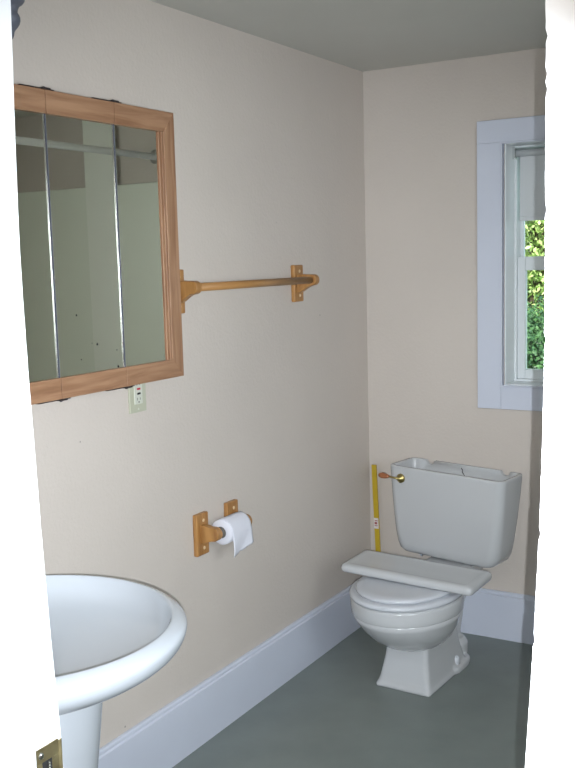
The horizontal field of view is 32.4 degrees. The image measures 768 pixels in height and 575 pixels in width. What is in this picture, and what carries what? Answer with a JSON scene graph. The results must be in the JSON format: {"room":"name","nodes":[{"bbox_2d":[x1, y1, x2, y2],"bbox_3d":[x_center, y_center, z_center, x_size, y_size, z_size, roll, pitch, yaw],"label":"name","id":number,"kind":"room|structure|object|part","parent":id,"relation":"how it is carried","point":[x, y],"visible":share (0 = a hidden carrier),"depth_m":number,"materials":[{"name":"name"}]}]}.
{"room":"bathroom","nodes":[
{"label":"bathroom","id":0,"kind":"room"},
{"bbox_2d":[12,0,370,748],"bbox_3d":[-0.826,0.136,2.065,0.120,2.130,4.610,3,8,30],"label":"wall","id":1,"kind":"structure","parent":0,"point":[268,412],"depth_m":3.02,"materials":[{"name":"paint"}]},
{"bbox_2d":[11,0,24,38],"bbox_3d":[-0.519,-0.770,1.804,0.164,0.284,0.164,3,8,30],"label":"pendant lamp","id":2,"kind":"object","parent":1,"relation":"attached to","point":[15,4],"visible":0.42,"depth_m":1.81,"materials":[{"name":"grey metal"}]},
{"bbox_2d":[13,84,183,404],"bbox_3d":[-0.507,-0.322,2.333,0.120,0.697,0.691,3,8,30],"label":"medicine cabinet","id":3,"kind":"object","parent":1,"relation":"attached to","point":[97,194],"visible":0.96,"depth_m":2.33,"materials":[{"name":"brown wood"}]},
{"bbox_3d":[-0.596,-0.606,2.073,0.020,0.051,0.224,3,8,30],"label":"rail","id":4,"kind":"part","parent":3,"relation":"part of","materials":[{"name":"brown wood"}]},
{"bbox_2d":[14,109,56,382],"bbox_3d":[-0.576,-0.293,2.132,0.005,0.585,0.179,3,8,30],"label":"mirror","id":5,"kind":"object","parent":3,"relation":"on","point":[38,257],"depth_m":2.17,"materials":[{"name":"clear glass"}]},
{"bbox_3d":[-0.578,0.024,2.152,0.020,0.048,0.224,3,8,30],"label":"rail","id":6,"kind":"part","parent":3,"relation":"part of","materials":[{"name":"brown wood"}]},
{"bbox_3d":[-0.480,-0.633,2.268,0.020,0.051,0.228,3,8,30],"label":"rail","id":7,"kind":"part","parent":3,"relation":"part of","materials":[{"name":"brown wood"}]},
{"bbox_2d":[44,114,122,377],"bbox_3d":[-0.471,-0.318,2.308,0.005,0.585,0.228,3,8,30],"label":"mirror","id":8,"kind":"object","parent":3,"relation":"on","point":[83,224],"depth_m":2.30,"materials":[{"name":"clear glass"}]},
{"bbox_3d":[-0.463,-0.004,2.347,0.020,0.048,0.228,3,8,30],"label":"rail","id":9,"kind":"part","parent":3,"relation":"part of","materials":[{"name":"brown wood"}]},
{"bbox_2d":[113,125,164,366],"bbox_3d":[-0.371,-0.342,2.477,0.005,0.585,0.165,3,8,30],"label":"mirror","id":10,"kind":"object","parent":3,"relation":"on","point":[138,175],"depth_m":2.47,"materials":[{"name":"clear glass"}]},
{"bbox_3d":[-0.362,-0.662,2.466,0.020,0.051,0.233,3,8,30],"label":"rail","id":11,"kind":"part","parent":3,"relation":"part of","materials":[{"name":"brown wood"}]},
{"bbox_3d":[-0.344,-0.032,2.546,0.020,0.048,0.233,3,8,30],"label":"rail","id":12,"kind":"part","parent":3,"relation":"part of","materials":[{"name":"brown wood"}]},
{"bbox_2d":[128,383,146,413],"bbox_3d":[-0.402,0.020,2.650,0.010,0.114,0.070,3,8,30],"label":"wall outlet","id":13,"kind":"object","parent":1,"relation":"attached to","point":[137,393],"visible":0.71,"depth_m":2.65,"materials":[{"name":"grey plastic"}]},
{"bbox_2d":[134,384,142,404],"bbox_3d":[-0.401,0.020,2.649,0.004,0.068,0.033,3,8,30],"label":"receptacle","id":14,"kind":"object","parent":13,"relation":"attached to","point":[138,389],"depth_m":2.65,"materials":[{"name":"grey plastic"}]},
{"bbox_2d":[193,499,251,556],"bbox_3d":[-0.188,0.435,2.979,0.078,0.126,0.222,3,8,30],"label":"toilet paper holder","id":15,"kind":"object","parent":1,"relation":"attached to","point":[203,533],"visible":0.69,"depth_m":2.91,"materials":[{"name":"brown wood"}]},
{"bbox_3d":[-0.256,0.444,2.925,0.016,0.126,0.060,3,8,30],"label":"mounting plate","id":16,"kind":"part","parent":15,"relation":"part of","materials":[{"name":"brown wood"}]},
{"bbox_3d":[-0.223,0.444,2.906,0.065,0.056,0.024,3,8,30],"label":"arm","id":17,"kind":"part","parent":15,"relation":"part of","materials":[{"name":"brown wood"}]},
{"bbox_3d":[-0.174,0.424,3.064,0.016,0.126,0.060,3,8,30],"label":"mounting plate","id":18,"kind":"part","parent":15,"relation":"part of","materials":[{"name":"brown wood"}]},
{"bbox_2d":[212,511,253,557],"bbox_3d":[-0.166,0.449,2.965,0.084,0.113,0.106,3,8,30],"label":"toilet paper roll","id":19,"kind":"object","parent":15,"relation":"hanging from","point":[237,526],"visible":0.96,"depth_m":2.93,"materials":[{"name":"white paper"}]},
{"bbox_2d":[98,584,359,767],"bbox_3d":[-0.330,1.006,2.843,0.018,0.183,2.670,3,8,30],"label":"baseboard","id":20,"kind":"structure","parent":1,"relation":"attached to","point":[166,737],"depth_m":3.08,"materials":[{"name":"white paint"}]},
{"bbox_2d":[180,265,319,313],"bbox_3d":[-0.108,-0.299,3.046,0.088,0.124,0.740,3,8,30],"label":"towel rail","id":21,"kind":"object","parent":1,"relation":"attached to","point":[299,282],"visible":0.81,"depth_m":3.02,"materials":[{"name":"brown wood"}]},
{"bbox_3d":[-0.312,-0.259,2.774,0.016,0.124,0.060,3,8,30],"label":"mounting plate","id":22,"kind":"part","parent":21,"relation":"part of","materials":[{"name":"brown wood"}]},
{"bbox_3d":[-0.275,-0.256,2.752,0.075,0.064,0.026,3,8,30],"label":"arm","id":23,"kind":"part","parent":21,"relation":"part of","materials":[{"name":"brown wood"}]},
{"bbox_3d":[0.033,-0.341,3.354,0.016,0.124,0.060,3,8,30],"label":"mounting plate","id":24,"kind":"part","parent":21,"relation":"part of","materials":[{"name":"brown wood"}]},
{"bbox_3d":[0.070,-0.339,3.333,0.075,0.062,0.026,3,8,30],"label":"arm","id":25,"kind":"part","parent":21,"relation":"part of","materials":[{"name":"brown wood"}]},
{"bbox_2d":[149,0,547,71],"bbox_3d":[0.142,-0.933,1.337,2.440,0.120,4.610,3,8,30],"label":"ceiling","id":26,"kind":"structure","parent":0,"point":[361,35],"depth_m":2.99,"materials":[{"name":"paint"}]},
{"bbox_2d":[172,627,532,767],"bbox_3d":[0.203,1.289,1.617,2.440,0.100,4.610,3,8,30],"label":"floor","id":27,"kind":"structure","parent":0,"point":[333,713],"depth_m":3.09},
{"bbox_2d":[45,575,186,767],"bbox_3d":[-0.497,0.791,1.921,0.636,0.849,0.647,3,8,30],"label":"pedestal sink","id":28,"kind":"object","parent":27,"relation":"on","point":[109,636],"visible":0.59,"depth_m":1.94,"materials":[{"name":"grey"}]},
{"bbox_2d":[371,464,380,551],"bbox_3d":[0.357,0.629,3.913,0.018,0.626,0.052,-6,9,-32],"label":"stick","id":29,"kind":"object","parent":27,"relation":"on","point":[374,467],"visible":0.57,"depth_m":3.90,"materials":[{"name":"yellow wood"}]},
{"bbox_2d":[349,457,521,696],"bbox_3d":[0.455,0.667,3.424,0.510,0.668,0.759,3,9,33],"label":"toilet","id":30,"kind":"object","parent":27,"relation":"on","point":[456,514],"visible":0.77,"depth_m":3.45,"materials":[{"name":"grey"}]},
{"bbox_3d":[0.399,0.657,3.277,0.323,0.016,0.413,3,9,33],"label":"seat","id":31,"kind":"part","parent":30,"relation":"part of","materials":[{"name":"grey plastic"}]},
{"bbox_3d":[0.393,0.677,3.269,0.364,0.020,0.433,3,9,33],"label":"seat","id":32,"kind":"part","parent":30,"relation":"part of","materials":[{"name":"grey plastic"}]},
{"bbox_3d":[0.397,0.784,3.285,0.361,0.194,0.422,3,9,33],"label":"bowl","id":33,"kind":"part","parent":30,"relation":"part of","materials":[{"name":"grey"}]},
{"bbox_2d":[341,550,491,595],"bbox_3d":[0.425,0.625,3.296,0.478,0.042,0.182,3,9,34],"label":"tank lid","id":34,"kind":"object","parent":30,"relation":"on","point":[450,578],"visible":1,"depth_m":3.26,"materials":[{"name":"grey ceramic"}]},
{"bbox_3d":[0.611,0.470,3.623,0.469,0.325,0.174,6,10,38],"label":"tank","id":35,"kind":"part","parent":30,"relation":"part of","materials":[{"name":"grey ceramic"}]},
{"bbox_2d":[363,48,546,595],"bbox_3d":[1.301,-0.088,3.377,2.200,2.130,0.160,3,8,30],"label":"wall","id":36,"kind":"structure","parent":0,"point":[420,120],"depth_m":3.68,"materials":[{"name":"paint"}]},
{"bbox_2d":[461,588,535,644],"bbox_3d":[1.290,0.889,3.418,2.182,0.183,0.018,3,8,30],"label":"baseboard","id":37,"kind":"structure","parent":36,"relation":"attached to","point":[497,614],"depth_m":3.70,"materials":[{"name":"white paint"}]},
{"bbox_2d":[477,115,545,410],"bbox_3d":[1.015,-0.419,3.481,0.665,1.029,0.181,3,8,30],"label":"window","id":38,"kind":"structure","parent":36,"relation":"in","point":[523,388],"depth_m":3.56,"materials":[{"name":"white paint"}]},
{"bbox_2d":[512,147,546,220],"bbox_3d":[1.009,-0.710,3.452,0.460,0.262,0.030,3,8,30],"label":"roller shade","id":39,"kind":"object","parent":38,"relation":"attached to","point":[532,161],"visible":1,"depth_m":3.54,"materials":[{"name":"grey fabric"}]},
{"bbox_3d":[1.043,-0.429,3.528,0.465,0.860,0.070,3,8,30],"label":"frame","id":40,"kind":"part","parent":38,"relation":"part of","materials":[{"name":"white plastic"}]},
{"bbox_3d":[1.043,-0.236,3.542,0.439,0.448,0.027,3,8,30],"label":"sash","id":41,"kind":"part","parent":38,"relation":"part of","materials":[{"name":"white plastic"}]},
{"bbox_3d":[1.047,-0.633,3.517,0.439,0.430,0.025,3,8,30],"label":"sash","id":42,"kind":"part","parent":38,"relation":"part of","materials":[{"name":"white plastic"}]},
{"bbox_3d":[-0.124,0.254,0.979,2.200,2.130,0.120,3,8,30],"label":"wall","id":43,"kind":"structure","parent":0,"visible":0},
{"bbox_2d":[0,0,574,767],"bbox_3d":[-0.023,0.265,0.915,0.875,2.120,0.159,3,8,30],"label":"door frame","id":44,"kind":"structure","parent":43,"relation":"in","point":[29,714],"depth_m":0.71,"materials":[{"name":"white paint"}]},
{"bbox_2d":[36,738,62,767],"bbox_3d":[-0.274,0.443,1.143,0.008,0.056,0.043,3,8,30],"label":"strike plate","id":45,"kind":"object","parent":44,"relation":"attached to","point":[50,755],"visible":1,"depth_m":1.15,"materials":[{"name":"gold metal"}]},
{"label":"outside","id":46,"kind":"structure","parent":0,"visible":0},
{"bbox_3d":[5.310,0.339,10.431,26.000,0.100,15.840,3,8,30],"label":"ground","id":47,"kind":"structure","parent":46,"visible":0},
{"bbox_2d":[525,220,544,328],"bbox_3d":[2.455,-1.822,9.615,4.064,4.545,2.273,2,8,26],"label":"leafy tree","id":48,"kind":"object","parent":47,"relation":"on","point":[534,230],"visible":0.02,"depth_m":9.50,"materials":[{"name":"green plant"}]},
{"bbox_2d":[527,290,545,368],"bbox_3d":[1.698,0.046,7.059,2.217,1.551,1.464,5,10,44],"label":"bush","id":49,"kind":"object","parent":47,"relation":"on","point":[536,339],"visible":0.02,"depth_m":6.57,"materials":[{"name":"green plant"}]}
]}

